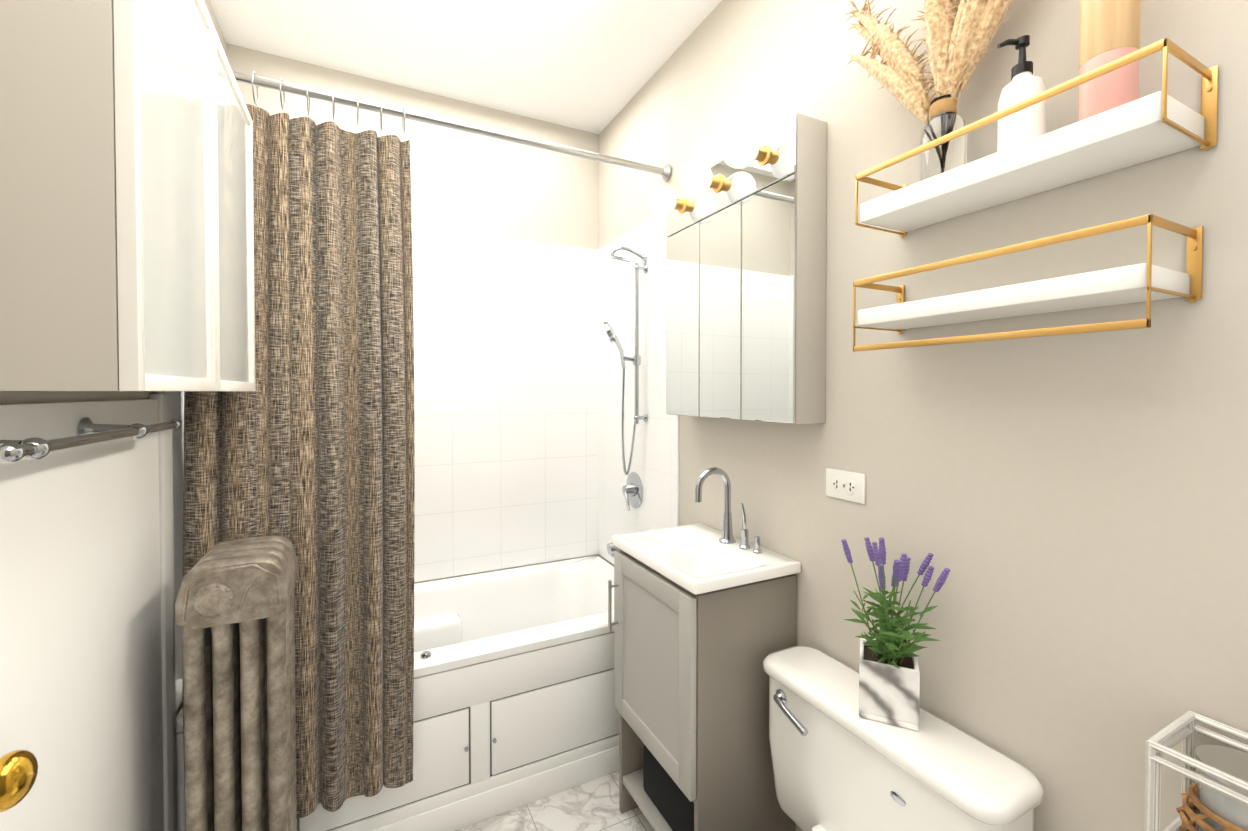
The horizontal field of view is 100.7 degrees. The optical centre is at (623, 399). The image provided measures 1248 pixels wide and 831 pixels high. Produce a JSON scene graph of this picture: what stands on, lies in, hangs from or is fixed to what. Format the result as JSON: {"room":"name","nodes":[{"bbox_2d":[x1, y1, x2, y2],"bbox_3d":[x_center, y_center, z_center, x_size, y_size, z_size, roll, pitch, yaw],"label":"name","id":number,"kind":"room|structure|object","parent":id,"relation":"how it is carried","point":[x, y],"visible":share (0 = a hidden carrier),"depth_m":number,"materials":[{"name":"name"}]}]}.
{"room":"bathroom","nodes":[
{"label":"bathroom","id":0,"kind":"room"},
{"bbox_2d":[0,0,225,715],"bbox_3d":[-0.850,0.025,0.583,0.100,2.670,3.210,0,1,-27],"label":"wall","id":1,"kind":"structure","parent":0,"point":[14,397],"depth_m":0.92,"materials":[{"name":"paint"}]},
{"bbox_2d":[0,394,181,830],"bbox_3d":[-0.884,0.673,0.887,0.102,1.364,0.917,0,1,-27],"label":"door","id":2,"kind":"structure","parent":1,"relation":"in","point":[87,686],"depth_m":0.89,"materials":[{"name":"white paint"}]},
{"bbox_2d":[0,0,255,390],"bbox_3d":[-0.867,-0.364,0.942,0.197,0.696,0.783,0,1,-27],"label":"upper cabinet","id":3,"kind":"object","parent":1,"relation":"attached to","point":[126,207],"visible":0.98,"depth_m":0.63,"materials":[{"name":"beige wood"}]},
{"bbox_2d":[161,391,183,709],"bbox_3d":[-1.310,0.030,1.612,0.008,1.543,0.742,0,1,-27],"label":"wall tile","id":4,"kind":"structure","parent":1,"relation":"attached to","point":[178,434],"depth_m":1.36,"materials":[{"name":"white tile"}]},
{"bbox_2d":[232,70,670,180],"bbox_3d":[-0.507,-0.882,1.677,1.511,0.060,0.060,0,1,-27],"label":"curtain rod","id":5,"kind":"object","parent":1,"relation":"attached to","point":[664,172],"visible":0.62,"depth_m":1.63,"materials":[{"name":"silver metal"}]},
{"bbox_2d":[183,71,414,830],"bbox_3d":[-0.906,0.116,1.467,0.572,2.027,0.229,0,1,-27],"label":"curtain","id":6,"kind":"object","parent":5,"relation":"hanging from","point":[306,448],"visible":0.81,"depth_m":1.46,"materials":[{"name":"brown fabric"}]},
{"bbox_2d":[226,43,598,583],"bbox_3d":[-0.828,-0.002,2.336,1.520,2.670,0.100,0,1,-27],"label":"wall","id":7,"kind":"structure","parent":0,"point":[462,181],"depth_m":2.33,"materials":[{"name":"paint"}]},
{"bbox_2d":[412,225,597,581],"bbox_3d":[-0.804,0.020,2.288,1.520,1.543,0.008,0,1,-27],"label":"wall tile","id":8,"kind":"structure","parent":7,"relation":"attached to","point":[506,395],"depth_m":2.40,"materials":[{"name":"white tile"}]},
{"bbox_2d":[209,0,721,133],"bbox_3d":[-0.127,-1.366,0.926,1.720,0.100,3.210,0,1,-27],"label":"ceiling","id":9,"kind":"structure","parent":0,"point":[592,66],"depth_m":1.93,"materials":[{"name":"paint"}]},
{"bbox_2d":[455,770,653,830],"bbox_3d":[-0.127,1.404,0.970,1.720,0.100,3.210,0,1,-27],"label":"floor","id":10,"kind":"structure","parent":0,"point":[592,805],"depth_m":1.67,"materials":[{"name":"stone"}]},
{"bbox_2d":[175,536,297,830],"bbox_3d":[-0.887,0.847,1.212,0.194,1.006,0.262,0,1,-27],"label":"radiator","id":11,"kind":"object","parent":10,"relation":"on","point":[234,612],"visible":1,"depth_m":1.13,"materials":[{"name":"metal"}]},
{"bbox_2d":[176,556,618,830],"bbox_3d":[-0.633,1.062,1.966,1.496,0.552,0.742,0,1,-27],"label":"bathtub","id":12,"kind":"object","parent":10,"relation":"on","point":[513,705],"visible":0.46,"depth_m":1.73,"materials":[{"name":"white ceramic"}]},
{"bbox_2d":[608,549,796,830],"bbox_3d":[0.207,0.914,1.548,0.382,0.862,0.445,0,1,-27],"label":"bathroom vanity","id":13,"kind":"object","parent":10,"relation":"on","point":[691,690],"visible":0.92,"depth_m":1.37,"materials":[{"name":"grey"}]},
{"bbox_2d":[612,523,800,594],"bbox_3d":[0.223,0.492,1.550,0.351,0.100,0.475,0,1,-27],"label":"vanity sink","id":14,"kind":"object","parent":13,"relation":"in","point":[698,559],"visible":0.92,"depth_m":1.51,"materials":[{"name":"white ceramic"}]},
{"bbox_2d":[695,467,761,553],"bbox_3d":[0.305,0.324,1.534,0.146,0.236,0.164,0,1,-27],"label":"faucet","id":15,"kind":"object","parent":14,"relation":"on","point":[727,536],"visible":1,"depth_m":1.57,"materials":[{"name":"silver metal"}]},
{"bbox_2d":[763,645,1042,830],"bbox_3d":[0.246,1.004,0.961,0.834,0.701,0.560,0,1,-27],"label":"toilet","id":16,"kind":"object","parent":10,"relation":"on","point":[839,763],"visible":1,"depth_m":1.04,"materials":[{"name":"white ceramic"}]},
{"bbox_2d":[841,537,949,730],"bbox_3d":[0.554,0.462,1.070,0.160,0.376,0.225,0,1,-27],"label":"plant","id":17,"kind":"object","parent":16,"relation":"on","point":[889,682],"visible":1,"depth_m":1.05,"materials":[{"name":"green plant"}]},
{"bbox_2d":[1145,711,1247,830],"bbox_3d":[0.847,0.906,0.535,0.146,0.910,0.421,0,1,-27],"label":"wire rack","id":18,"kind":"object","parent":10,"relation":"on","point":[1185,728],"visible":0.73,"depth_m":0.68,"materials":[{"name":"white metal"}]},
{"bbox_2d":[1176,745,1247,830],"bbox_3d":[0.787,0.528,0.653,0.119,0.127,0.119,0,1,-27],"label":"basket","id":19,"kind":"object","parent":18,"relation":"on","point":[1204,808],"visible":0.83,"depth_m":0.66,"materials":[{"name":"brown wicker"}]},
{"bbox_2d":[599,0,1247,830],"bbox_3d":[0.596,0.014,1.313,0.100,2.670,3.210,0,1,-27],"label":"wall","id":20,"kind":"structure","parent":0,"point":[1069,512],"depth_m":0.94,"materials":[{"name":"paint"}]},
{"bbox_2d":[598,216,678,563],"bbox_3d":[0.040,0.020,2.294,0.008,1.543,0.742,0,1,-27],"label":"wall tile","id":21,"kind":"structure","parent":20,"relation":"attached to","point":[655,463],"depth_m":2.26,"materials":[{"name":"white tile"}]},
{"bbox_2d":[607,542,618,556],"bbox_3d":[-0.007,0.640,2.245,0.131,0.068,0.056,0,1,-27],"label":"tub spout","id":22,"kind":"object","parent":21,"relation":"attached to","point":[611,548],"visible":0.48,"depth_m":2.21,"materials":[{"name":"silver metal"}]},
{"bbox_2d":[603,246,647,474],"bbox_3d":[-0.005,-0.158,2.185,0.173,0.959,0.140,0,1,-27],"label":"shower rail","id":23,"kind":"object","parent":21,"relation":"attached to","point":[613,337],"visible":1,"depth_m":2.15,"materials":[{"name":"silver metal"}]},
{"bbox_2d":[622,472,642,510],"bbox_3d":[0.020,0.397,2.263,0.060,0.156,0.156,0,1,-27],"label":"shower valve","id":24,"kind":"object","parent":21,"relation":"attached to","point":[632,489],"visible":1,"depth_m":2.24,"materials":[{"name":"silver metal"}]},
{"bbox_2d":[647,113,826,423],"bbox_3d":[0.278,-0.331,1.556,0.240,0.775,0.615,0,1,-27],"label":"upper cabinet","id":25,"kind":"object","parent":20,"relation":"attached to","point":[746,279],"visible":1,"depth_m":1.42,"materials":[{"name":"silver"}]},
{"bbox_2d":[826,468,865,503],"bbox_3d":[0.549,0.213,1.287,0.009,0.072,0.116,0,1,-27],"label":"electrical outlet","id":26,"kind":"object","parent":20,"relation":"attached to","point":[846,485],"visible":1,"depth_m":1.28,"materials":[{"name":"white plastic"}]},
{"bbox_2d":[853,214,1202,351],"bbox_3d":[0.651,-0.174,0.913,0.153,0.152,0.471,0,1,-27],"label":"shelf","id":27,"kind":"object","parent":20,"relation":"attached to","point":[1148,282],"visible":1,"depth_m":0.80,"materials":[{"name":"white wood"}]},
{"bbox_2d":[855,38,1218,237],"bbox_3d":[0.655,-0.412,0.902,0.153,0.116,0.479,0,1,-27],"label":"shelf","id":28,"kind":"object","parent":20,"relation":"attached to","point":[1158,124],"visible":1,"depth_m":0.79,"materials":[{"name":"white wood"}]},
{"bbox_2d":[844,0,1012,180],"bbox_3d":[0.615,-0.664,0.979,0.135,0.514,0.451,0,1,-27],"label":"vase","id":29,"kind":"object","parent":28,"relation":"on","point":[960,34],"visible":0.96,"depth_m":0.97,"materials":[{"name":"clear glass"}]},
{"bbox_2d":[997,35,1046,151],"bbox_3d":[0.672,-0.508,0.874,0.069,0.205,0.065,0,1,-27],"label":"soap pump bottle","id":30,"kind":"object","parent":28,"relation":"on","point":[1023,125],"visible":0.81,"depth_m":0.85,"materials":[{"name":"white plastic"}]},
{"bbox_2d":[1079,0,1140,120],"bbox_3d":[0.725,-0.556,0.772,0.067,0.304,0.067,0,1,-27],"label":"candle","id":31,"kind":"object","parent":28,"relation":"on","point":[1109,31],"visible":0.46,"depth_m":0.75,"materials":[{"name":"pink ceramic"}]}
]}

